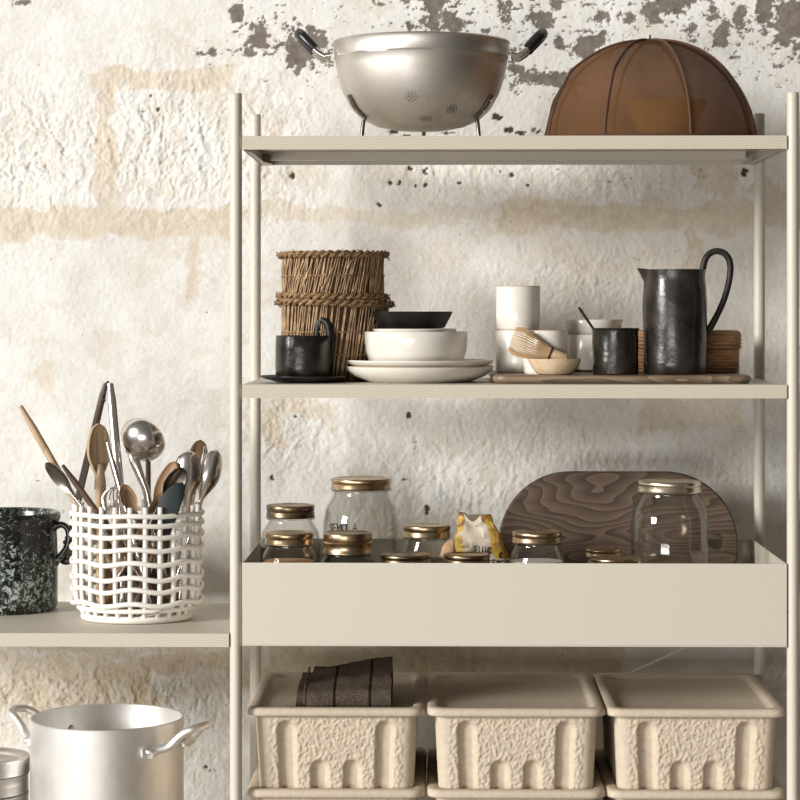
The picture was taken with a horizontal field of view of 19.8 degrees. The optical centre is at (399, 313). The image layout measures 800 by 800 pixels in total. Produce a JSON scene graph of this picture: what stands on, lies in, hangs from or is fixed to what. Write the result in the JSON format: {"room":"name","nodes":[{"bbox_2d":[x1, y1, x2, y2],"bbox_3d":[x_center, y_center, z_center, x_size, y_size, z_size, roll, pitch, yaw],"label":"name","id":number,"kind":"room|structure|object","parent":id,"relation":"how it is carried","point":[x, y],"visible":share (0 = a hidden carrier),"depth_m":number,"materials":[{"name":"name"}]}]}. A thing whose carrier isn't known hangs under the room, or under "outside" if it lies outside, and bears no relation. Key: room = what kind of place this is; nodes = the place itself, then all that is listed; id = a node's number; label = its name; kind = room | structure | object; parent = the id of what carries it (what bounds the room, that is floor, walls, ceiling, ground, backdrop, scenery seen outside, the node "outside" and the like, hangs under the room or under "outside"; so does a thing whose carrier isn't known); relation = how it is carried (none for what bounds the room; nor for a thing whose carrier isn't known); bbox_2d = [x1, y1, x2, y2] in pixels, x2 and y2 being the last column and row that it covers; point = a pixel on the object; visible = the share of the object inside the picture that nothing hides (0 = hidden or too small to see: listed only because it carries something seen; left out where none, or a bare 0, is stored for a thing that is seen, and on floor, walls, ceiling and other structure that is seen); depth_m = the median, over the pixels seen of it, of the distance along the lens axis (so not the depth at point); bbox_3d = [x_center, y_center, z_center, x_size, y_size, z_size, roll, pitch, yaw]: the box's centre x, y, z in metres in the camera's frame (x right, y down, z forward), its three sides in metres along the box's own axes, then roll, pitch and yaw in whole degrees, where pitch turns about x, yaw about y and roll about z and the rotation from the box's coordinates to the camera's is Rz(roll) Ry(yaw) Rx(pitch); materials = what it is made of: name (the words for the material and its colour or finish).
{"room":"kitchen","nodes":[
{"label":"kitchen","id":0,"kind":"room"},
{"bbox_2d":[0,0,799,799],"bbox_3d":[-0.014,-0.123,4.022,4.536,3.666,0.013,0,0,1],"label":"wall","id":1,"kind":"structure","parent":0,"point":[115,114],"depth_m":4.02,"materials":[{"name":"paint"}]},
{"bbox_3d":[0.029,1.735,1.600,5.600,0.050,5.200,0,0,1],"label":"floor","id":2,"kind":"structure","parent":0,"visible":0},
{"bbox_2d":[0,92,798,799],"bbox_3d":[-0.248,0.686,3.694,1.718,2.047,0.397,0,0,1],"label":"shelving unit","id":3,"kind":"object","parent":2,"relation":"on","point":[342,600],"visible":0.94,"depth_m":3.49,"materials":[{"name":"beige metal"}]},
{"bbox_2d":[0,507,71,615],"bbox_3d":[-0.655,0.407,3.787,0.186,0.161,0.186,0,0,-45],"label":"mug","id":4,"kind":"object","parent":3,"relation":"on","point":[30,558],"visible":0.94,"depth_m":3.72,"materials":[{"name":"black ceramic"}]},
{"bbox_2d":[8,703,209,799],"bbox_3d":[-0.469,0.750,3.669,0.315,0.221,0.246,0,0,-10],"label":"stockpot","id":5,"kind":"object","parent":3,"relation":"on","point":[107,751],"visible":1,"depth_m":3.58,"materials":[{"name":"metal"}]},
{"bbox_2d":[69,499,204,623],"bbox_3d":[-0.421,0.396,3.668,0.220,0.184,0.185,0,0,1],"label":"basket","id":6,"kind":"object","parent":3,"relation":"on","point":[90,609],"visible":0.91,"depth_m":3.60,"materials":[{"name":"white ceramic"}]},
{"bbox_2d":[19,405,139,608],"bbox_3d":[-0.514,0.312,3.675,0.212,0.331,0.015,0,0,14],"label":"wooden spoon","id":7,"kind":"object","parent":6,"relation":"in","point":[33,428],"visible":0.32,"depth_m":3.69,"materials":[{"name":"brown wood"}]},
{"bbox_2d":[60,380,127,569],"bbox_3d":[-0.496,0.265,3.763,0.025,0.312,0.209,0,0,-39],"label":"tongs","id":8,"kind":"object","parent":6,"relation":"in","point":[112,404],"visible":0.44,"depth_m":3.74,"materials":[{"name":"silver metal"}]},
{"bbox_2d":[45,462,148,587],"bbox_3d":[-0.465,0.356,3.643,0.202,0.242,0.033,0,0,0],"label":"serving spoon","id":9,"kind":"object","parent":6,"relation":"in","point":[56,474],"visible":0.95,"depth_m":3.65,"materials":[{"name":"silver metal"}]},
{"bbox_2d":[87,423,110,603],"bbox_3d":[-0.482,0.325,3.668,0.035,0.300,0.040,0,0,-1],"label":"wooden spoon","id":10,"kind":"object","parent":6,"relation":"in","point":[97,455],"visible":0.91,"depth_m":3.66,"materials":[{"name":"brown wood"}]},
{"bbox_2d":[106,520,112,603],"bbox_3d":[-0.467,0.401,3.694,0.036,0.150,0.012,0,0,11],"label":"wooden stick","id":11,"kind":"object","parent":6,"relation":"in","point":[109,546],"visible":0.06,"depth_m":3.69,"materials":[{"name":"brown wood"}]},
{"bbox_2d":[101,486,127,608],"bbox_3d":[-0.451,0.375,3.639,0.045,0.202,0.047,0,0,20],"label":"whisk","id":12,"kind":"object","parent":6,"relation":"in","point":[123,597],"visible":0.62,"depth_m":3.63,"materials":[{"name":"silver metal"}]},
{"bbox_2d":[61,464,169,603],"bbox_3d":[-0.448,0.357,3.629,0.176,0.240,0.010,0,0,-3],"label":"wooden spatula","id":13,"kind":"object","parent":6,"relation":"in","point":[166,598],"visible":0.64,"depth_m":3.62,"materials":[{"name":"brown wood"}]},
{"bbox_2d":[125,519,142,585],"bbox_3d":[-0.429,0.402,3.704,0.036,0.147,0.013,0,0,-9],"label":"wooden stick","id":14,"kind":"object","parent":6,"relation":"in","point":[135,529],"visible":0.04,"depth_m":3.70,"materials":[{"name":"brown wood"}]},
{"bbox_2d":[105,442,164,616],"bbox_3d":[-0.411,0.341,3.625,0.097,0.278,0.052,0,0,23],"label":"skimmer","id":15,"kind":"object","parent":6,"relation":"in","point":[112,462],"visible":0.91,"depth_m":3.62,"materials":[{"name":"silver metal"}]},
{"bbox_2d":[99,461,177,614],"bbox_3d":[-0.417,0.356,3.640,0.128,0.243,0.021,0,0,-8],"label":"wooden spoon","id":16,"kind":"object","parent":6,"relation":"in","point":[158,490],"visible":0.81,"depth_m":3.65,"materials":[{"name":"brown wood"}]},
{"bbox_2d":[99,467,186,614],"bbox_3d":[-0.411,0.360,3.627,0.146,0.234,0.020,0,0,2],"label":"serving spoon","id":17,"kind":"object","parent":6,"relation":"in","point":[178,475],"visible":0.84,"depth_m":3.63,"materials":[{"name":"silver metal"}]},
{"bbox_2d":[120,418,167,577],"bbox_3d":[-0.412,0.317,3.680,0.087,0.300,0.054,0,0,30],"label":"ladle","id":18,"kind":"object","parent":6,"relation":"in","point":[140,438],"visible":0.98,"depth_m":3.67,"materials":[{"name":"silver metal"}]},
{"bbox_2d":[120,418,164,461],"bbox_3d":[-0.414,0.202,3.683,0.074,0.071,0.059,0,0,1],"label":"bowl","id":19,"kind":"object","parent":18,"relation":"on","point":[141,440],"depth_m":3.66,"materials":[{"name":"silver metal"}]},
{"bbox_2d":[119,484,178,613],"bbox_3d":[-0.397,0.373,3.629,0.099,0.209,0.018,0,0,-18],"label":"wooden spoon","id":20,"kind":"object","parent":6,"relation":"in","point":[128,497],"visible":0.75,"depth_m":3.62,"materials":[{"name":"brown wood"}]},
{"bbox_2d":[146,461,156,608],"bbox_3d":[-0.411,0.347,3.708,0.031,0.258,0.046,0,0,-31],"label":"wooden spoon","id":21,"kind":"object","parent":6,"relation":"in","point":[148,464],"visible":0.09,"depth_m":3.72,"materials":[{"name":"brown wood"}]},
{"bbox_2d":[133,482,184,615],"bbox_3d":[-0.382,0.371,3.603,0.090,0.212,0.015,0,0,10],"label":"spatula","id":22,"kind":"object","parent":6,"relation":"in","point":[171,500],"visible":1,"depth_m":3.60,"materials":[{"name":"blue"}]},
{"bbox_2d":[150,532,170,584],"bbox_3d":[-0.387,0.401,3.698,0.037,0.150,0.012,0,0,-8],"label":"wooden stick","id":23,"kind":"object","parent":6,"relation":"in","point":[166,543],"visible":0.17,"depth_m":3.70,"materials":[{"name":"brown wood"}]},
{"bbox_2d":[176,450,201,600],"bbox_3d":[-0.339,0.346,3.654,0.047,0.258,0.016,0,0,-7],"label":"serving spoon","id":24,"kind":"object","parent":6,"relation":"in","point":[189,460],"visible":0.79,"depth_m":3.65,"materials":[{"name":"silver metal"}]},
{"bbox_2d":[176,450,201,511],"bbox_3d":[-0.340,0.266,3.653,0.047,0.098,0.014,3,-3,-5],"label":"bowl","id":25,"kind":"object","parent":24,"relation":"on","point":[189,460],"depth_m":3.65,"materials":[{"name":"silver metal"}]},
{"bbox_2d":[176,446,206,570],"bbox_3d":[-0.345,0.344,3.681,0.074,0.263,0.012,0,0,-23],"label":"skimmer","id":26,"kind":"object","parent":6,"relation":"in","point":[204,447],"visible":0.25,"depth_m":3.69,"materials":[{"name":"silver metal"}]},
{"bbox_2d":[176,440,207,595],"bbox_3d":[-0.346,0.340,3.698,0.073,0.272,0.028,0,0,-42],"label":"serving spoon","id":27,"kind":"object","parent":6,"relation":"in","point":[197,447],"visible":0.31,"depth_m":3.71,"materials":[{"name":"brown wood"}]},
{"bbox_2d":[176,449,221,593],"bbox_3d":[-0.330,0.347,3.667,0.091,0.259,0.015,0,0,-7],"label":"serving spoon","id":28,"kind":"object","parent":6,"relation":"in","point":[211,464],"visible":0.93,"depth_m":3.67,"materials":[{"name":"silver metal"}]},
{"bbox_2d":[197,449,221,508],"bbox_3d":[-0.308,0.265,3.668,0.038,0.098,0.012,17,-3,-17],"label":"bowl","id":29,"kind":"object","parent":28,"relation":"on","point":[211,464],"depth_m":3.67,"materials":[{"name":"silver metal"}]},
{"bbox_2d":[242,539,262,562],"bbox_3d":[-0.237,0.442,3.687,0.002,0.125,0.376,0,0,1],"label":"tray","id":30,"kind":"object","parent":3,"relation":"on","point":[254,556],"depth_m":3.78,"materials":[{"name":"beige"}]},
{"bbox_2d":[261,530,316,562],"bbox_3d":[-0.173,0.423,3.584,0.088,0.162,0.088,0,0,1],"label":"glass jar","id":31,"kind":"object","parent":3,"relation":"on","point":[278,537],"visible":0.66,"depth_m":3.56,"materials":[{"name":"clear"}]},
{"bbox_2d":[260,503,320,562],"bbox_3d":[-0.179,0.408,3.739,0.100,0.192,0.100,0,0,1],"label":"glass jar","id":32,"kind":"object","parent":3,"relation":"on","point":[276,510],"visible":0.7,"depth_m":3.71,"materials":[{"name":"clear"}]},
{"bbox_2d":[259,375,345,382],"bbox_3d":[-0.153,0.102,3.603,0.137,0.011,0.137,0,0,1],"label":"saucer","id":33,"kind":"object","parent":3,"relation":"on","point":[324,379],"visible":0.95,"depth_m":3.56,"materials":[{"name":"black ceramic"}]},
{"bbox_2d":[275,316,334,376],"bbox_3d":[-0.153,0.053,3.604,0.087,0.100,0.087,0,0,15],"label":"mug","id":34,"kind":"object","parent":33,"relation":"on","point":[295,355],"visible":0.94,"depth_m":3.57,"materials":[{"name":"black ceramic"}]},
{"bbox_2d":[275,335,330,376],"bbox_3d":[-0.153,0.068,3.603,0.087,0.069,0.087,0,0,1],"label":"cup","id":35,"kind":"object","parent":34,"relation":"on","point":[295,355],"depth_m":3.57,"materials":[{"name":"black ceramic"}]},
{"bbox_2d":[274,298,395,380],"bbox_3d":[-0.105,0.040,3.713,0.198,0.133,0.197,0,0,-11],"label":"straw basket","id":36,"kind":"object","parent":3,"relation":"on","point":[350,319],"visible":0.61,"depth_m":3.63,"materials":[{"name":"brown wicker"}]},
{"bbox_2d":[275,249,390,300],"bbox_3d":[-0.109,-0.063,3.713,0.187,0.085,0.188,0,0,-28],"label":"straw basket","id":37,"kind":"object","parent":36,"relation":"on","point":[322,274],"visible":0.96,"depth_m":3.64,"materials":[{"name":"brown wicker"}]},
{"bbox_2d":[247,747,426,799],"bbox_3d":[-0.096,0.795,3.688,0.276,0.132,0.362,0,0,1],"label":"storage bin","id":38,"kind":"object","parent":3,"relation":"on","point":[419,789],"visible":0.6,"depth_m":3.51,"materials":[{"name":"beige plastic"}]},
{"bbox_2d":[247,672,426,787],"bbox_3d":[-0.096,0.670,3.688,0.276,0.132,0.362,0,0,1],"label":"storage bin","id":39,"kind":"object","parent":38,"relation":"on","point":[298,747],"visible":0.96,"depth_m":3.52,"materials":[{"name":"beige plastic"}]},
{"bbox_2d":[296,656,392,706],"bbox_3d":[-0.087,0.579,3.604,0.150,0.064,0.156,0,0,1],"label":"folded cloth","id":40,"kind":"object","parent":39,"relation":"on","point":[368,682],"visible":0.96,"depth_m":3.55,"materials":[{"name":"grey fabric"}]},
{"bbox_2d":[322,530,373,560],"bbox_3d":[-0.082,0.422,3.577,0.089,0.163,0.089,0,0,1],"label":"glass jar","id":41,"kind":"object","parent":3,"relation":"on","point":[336,542],"visible":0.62,"depth_m":3.55,"materials":[{"name":"clear"}]},
{"bbox_2d":[323,476,398,562],"bbox_3d":[-0.063,0.385,3.721,0.124,0.237,0.125,0,0,1],"label":"glass jar","id":42,"kind":"object","parent":3,"relation":"on","point":[343,483],"visible":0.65,"depth_m":3.69,"materials":[{"name":"clear"}]},
{"bbox_2d":[380,551,430,562],"bbox_3d":[0.009,0.439,3.580,0.088,0.129,0.088,0,0,1],"label":"glass jar","id":43,"kind":"object","parent":3,"relation":"on","point":[397,556],"visible":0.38,"depth_m":3.56,"materials":[{"name":"gold"}]},
{"bbox_2d":[346,365,493,382],"bbox_3d":[0.031,0.095,3.635,0.235,0.026,0.235,0,0,1],"label":"plate","id":44,"kind":"object","parent":3,"relation":"on","point":[370,374],"visible":0.77,"depth_m":3.54,"materials":[{"name":"beige ceramic"}]},
{"bbox_2d":[346,359,492,366],"bbox_3d":[0.031,0.081,3.635,0.234,0.017,0.234,0,0,1],"label":"plate","id":45,"kind":"object","parent":44,"relation":"on","point":[466,362],"visible":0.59,"depth_m":3.54,"materials":[{"name":"beige ceramic"}]},
{"bbox_2d":[365,331,467,360],"bbox_3d":[0.025,0.056,3.635,0.164,0.056,0.164,0,0,1],"label":"serving bowl","id":46,"kind":"object","parent":45,"relation":"on","point":[379,346],"visible":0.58,"depth_m":3.56,"materials":[{"name":"beige ceramic"}]},
{"bbox_2d":[373,328,456,331],"bbox_3d":[0.023,0.050,3.635,0.133,0.054,0.133,0,0,1],"label":"serving bowl","id":47,"kind":"object","parent":46,"relation":"in","point":[382,329],"visible":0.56,"depth_m":3.58,"materials":[{"name":"beige ceramic"}]},
{"bbox_2d":[372,311,451,327],"bbox_3d":[0.019,0.009,3.635,0.129,0.027,0.128,0,0,1],"label":"shallow bowl","id":48,"kind":"object","parent":47,"relation":"on","point":[384,319],"visible":1,"depth_m":3.58,"materials":[{"name":"black ceramic"}]},
{"bbox_2d":[294,28,547,135],"bbox_3d":[0.034,-0.363,3.652,0.323,0.183,0.294,0,0,42],"label":"colander","id":49,"kind":"object","parent":3,"relation":"on","point":[405,81],"visible":0.99,"depth_m":3.56,"materials":[{"name":"metal"}]},
{"bbox_2d":[332,31,509,131],"bbox_3d":[0.034,-0.364,3.659,0.284,0.142,0.284,0,0,1],"label":"bowl","id":50,"kind":"object","parent":49,"relation":"on","point":[405,81],"depth_m":3.56,"materials":[{"name":"grey metal"}]},
{"bbox_2d":[402,523,450,562],"bbox_3d":[0.044,0.422,3.700,0.086,0.163,0.086,0,0,1],"label":"glass jar","id":51,"kind":"object","parent":3,"relation":"on","point":[411,530],"visible":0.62,"depth_m":3.67,"materials":[{"name":"gold"}]},
{"bbox_2d":[437,540,455,562],"bbox_3d":[0.074,0.430,3.621,0.034,0.146,0.024,0,0,1],"label":"paper packet","id":52,"kind":"object","parent":3,"relation":"on","point":[449,546],"visible":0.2,"depth_m":3.62,"materials":[{"name":"beige paper"}]},
{"bbox_2d":[444,551,489,562],"bbox_3d":[0.104,0.438,3.564,0.082,0.131,0.082,0,0,1],"label":"glass jar","id":53,"kind":"object","parent":3,"relation":"on","point":[464,556],"visible":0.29,"depth_m":3.54,"materials":[{"name":"gold"}]},
{"bbox_2d":[454,512,510,562],"bbox_3d":[0.133,0.410,3.665,0.110,0.186,0.071,0,0,1],"label":"paper bag","id":54,"kind":"object","parent":3,"relation":"on","point":[474,533],"visible":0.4,"depth_m":3.65,"materials":[{"name":"yellow"}]},
{"bbox_2d":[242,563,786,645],"bbox_3d":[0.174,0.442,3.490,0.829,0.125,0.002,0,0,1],"label":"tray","id":55,"kind":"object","parent":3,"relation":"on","point":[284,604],"depth_m":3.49,"materials":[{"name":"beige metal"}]},
{"bbox_2d":[427,747,605,799],"bbox_3d":[0.181,0.795,3.683,0.276,0.132,0.362,0,0,1],"label":"storage bin","id":56,"kind":"object","parent":3,"relation":"on","point":[598,791],"visible":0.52,"depth_m":3.51,"materials":[{"name":"beige paper"}]},
{"bbox_2d":[427,672,605,788],"bbox_3d":[0.181,0.670,3.683,0.276,0.132,0.362,0,0,1],"label":"storage bin","id":57,"kind":"object","parent":56,"relation":"on","point":[494,730],"visible":1,"depth_m":3.52,"materials":[{"name":"beige plastic"}]},
{"bbox_2d":[509,529,564,562],"bbox_3d":[0.215,0.422,3.597,0.088,0.163,0.088,0,0,1],"label":"glass jar","id":58,"kind":"object","parent":3,"relation":"on","point":[523,536],"visible":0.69,"depth_m":3.57,"materials":[{"name":"gold"}]},
{"bbox_2d":[585,546,621,561],"bbox_3d":[0.326,0.440,3.670,0.067,0.128,0.067,0,0,1],"label":"glass jar","id":59,"kind":"object","parent":3,"relation":"on","point":[590,551],"visible":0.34,"depth_m":3.65,"materials":[{"name":"gold"}]},
{"bbox_2d":[590,555,640,562],"bbox_3d":[0.336,0.442,3.570,0.087,0.125,0.087,0,0,1],"label":"glass jar","id":60,"kind":"object","parent":3,"relation":"on","point":[598,558],"visible":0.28,"depth_m":3.56,"materials":[{"name":"gold"}]},
{"bbox_2d":[499,471,737,563],"bbox_3d":[0.363,0.383,3.816,0.398,0.241,0.055,0,0,1],"label":"cutting board","id":61,"kind":"object","parent":3,"relation":"on","point":[589,508],"visible":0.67,"depth_m":3.81,"materials":[{"name":"brown wood"}]},
{"bbox_2d":[489,370,750,383],"bbox_3d":[0.346,0.101,3.687,0.401,0.014,0.315,0,0,1],"label":"serving board","id":62,"kind":"object","parent":3,"relation":"on","point":[575,377],"visible":0.75,"depth_m":3.53,"materials":[{"name":"brown wood"}]},
{"bbox_2d":[495,330,523,372],"bbox_3d":[0.189,0.060,3.677,0.071,0.069,0.071,0,0,1],"label":"cup","id":63,"kind":"object","parent":62,"relation":"on","point":[505,362],"visible":0.51,"depth_m":3.65,"materials":[{"name":"beige ceramic"}]},
{"bbox_2d":[496,286,539,329],"bbox_3d":[0.190,-0.010,3.677,0.071,0.070,0.071,0,0,1],"label":"cup","id":64,"kind":"object","parent":63,"relation":"on","point":[516,306],"visible":0.95,"depth_m":3.65,"materials":[{"name":"beige ceramic"}]},
{"bbox_2d":[523,330,567,373],"bbox_3d":[0.230,0.060,3.611,0.070,0.069,0.070,0,0,1],"label":"cup","id":65,"kind":"object","parent":62,"relation":"on","point":[557,339],"visible":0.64,"depth_m":3.58,"materials":[{"name":"beige ceramic"}]},
{"bbox_2d":[528,358,580,374],"bbox_3d":[0.241,0.082,3.571,0.084,0.025,0.083,0,0,1],"label":"bowl","id":66,"kind":"object","parent":62,"relation":"on","point":[568,366],"visible":0.96,"depth_m":3.54,"materials":[{"name":"beige wood"}]},
{"bbox_2d":[507,327,567,358],"bbox_3d":[0.214,0.051,3.576,0.095,0.061,0.046,0,0,-9],"label":"whisk","id":67,"kind":"object","parent":66,"relation":"in","point":[544,350],"visible":0.98,"depth_m":3.56,"materials":[{"name":"beige wood"}]},
{"bbox_2d":[568,335,592,371],"bbox_3d":[0.316,0.064,3.755,0.098,0.061,0.098,0,0,1],"label":"cup","id":68,"kind":"object","parent":62,"relation":"on","point":[579,346],"visible":0.21,"depth_m":3.71,"materials":[{"name":"beige ceramic"}]},
{"bbox_2d":[562,319,622,334],"bbox_3d":[0.316,0.023,3.755,0.100,0.029,0.100,0,0,1],"label":"bowl","id":69,"kind":"object","parent":68,"relation":"on","point":[574,326],"visible":0.64,"depth_m":3.72,"materials":[{"name":"beige ceramic"}]},
{"bbox_2d":[591,328,639,374],"bbox_3d":[0.337,0.058,3.579,0.076,0.073,0.076,0,0,1],"label":"cup","id":70,"kind":"object","parent":62,"relation":"on","point":[615,350],"visible":1,"depth_m":3.55,"materials":[{"name":"black ceramic"}]},
{"bbox_2d":[578,307,594,329],"bbox_3d":[0.297,0.015,3.580,0.038,0.053,0.006,0,0,1],"label":"spoon","id":71,"kind":"object","parent":70,"relation":"in","point":[579,308],"visible":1,"depth_m":3.58,"materials":[{"name":"metal"}]},
{"bbox_2d":[637,248,733,374],"bbox_3d":[0.444,-0.005,3.585,0.131,0.198,0.100,0,0,32],"label":"pitcher","id":72,"kind":"object","parent":62,"relation":"on","point":[676,330],"visible":1,"depth_m":3.55,"materials":[{"name":"black ceramic"}]},
{"bbox_2d":[638,330,741,372],"bbox_3d":[0.464,0.060,3.732,0.170,0.068,0.152,0,0,1],"label":"box","id":73,"kind":"object","parent":62,"relation":"on","point":[723,346],"visible":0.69,"depth_m":3.66,"materials":[{"name":"brown wood"}]},
{"bbox_2d":[544,35,756,135],"bbox_3d":[0.402,-0.361,3.678,0.348,0.177,0.348,0,0,-41],"label":"cover","id":74,"kind":"object","parent":3,"relation":"on","point":[643,86],"visible":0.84,"depth_m":3.55,"materials":[{"name":"brown fabric"}]},
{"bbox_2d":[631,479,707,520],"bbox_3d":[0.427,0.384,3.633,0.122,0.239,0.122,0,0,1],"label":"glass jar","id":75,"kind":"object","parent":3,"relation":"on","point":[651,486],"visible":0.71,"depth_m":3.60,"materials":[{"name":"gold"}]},
{"bbox_2d":[595,747,785,799],"bbox_3d":[0.458,0.795,3.678,0.276,0.132,0.362,0,0,1],"label":"storage bin","id":76,"kind":"object","parent":3,"relation":"on","point":[612,792],"visible":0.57,"depth_m":3.50,"materials":[{"name":"beige plastic"}]},
{"bbox_2d":[593,673,785,789],"bbox_3d":[0.458,0.670,3.678,0.276,0.132,0.362,0,0,1],"label":"storage bin","id":77,"kind":"object","parent":76,"relation":"on","point":[679,731],"visible":0.98,"depth_m":3.52,"materials":[{"name":"beige plastic"}]},
{"bbox_3d":[-0.667,0.813,3.673,0.143,0.031,0.143,0,0,1],"label":"round tin","id":78,"kind":"object","parent":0,"visible":0},
{"bbox_2d":[0,789,28,799],"bbox_3d":[-0.667,0.782,3.672,0.143,0.031,0.143,0,0,1],"label":"round tin","id":79,"kind":"object","parent":78,"relation":"on","point":[25,796],"visible":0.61,"depth_m":3.65,"materials":[{"name":"silver metal"}]},
{"bbox_2d":[0,772,28,798],"bbox_3d":[-0.667,0.750,3.672,0.143,0.031,0.143,0,0,1],"label":"round tin","id":80,"kind":"object","parent":79,"relation":"on","point":[15,786],"visible":0.74,"depth_m":3.63,"materials":[{"name":"silver metal"}]},
{"bbox_2d":[0,747,29,778],"bbox_3d":[-0.667,0.721,3.672,0.147,0.027,0.147,0,0,1],"label":"lid","id":81,"kind":"object","parent":80,"relation":"on","point":[14,762],"visible":0.98,"depth_m":3.65,"materials":[{"name":"silver metal"}]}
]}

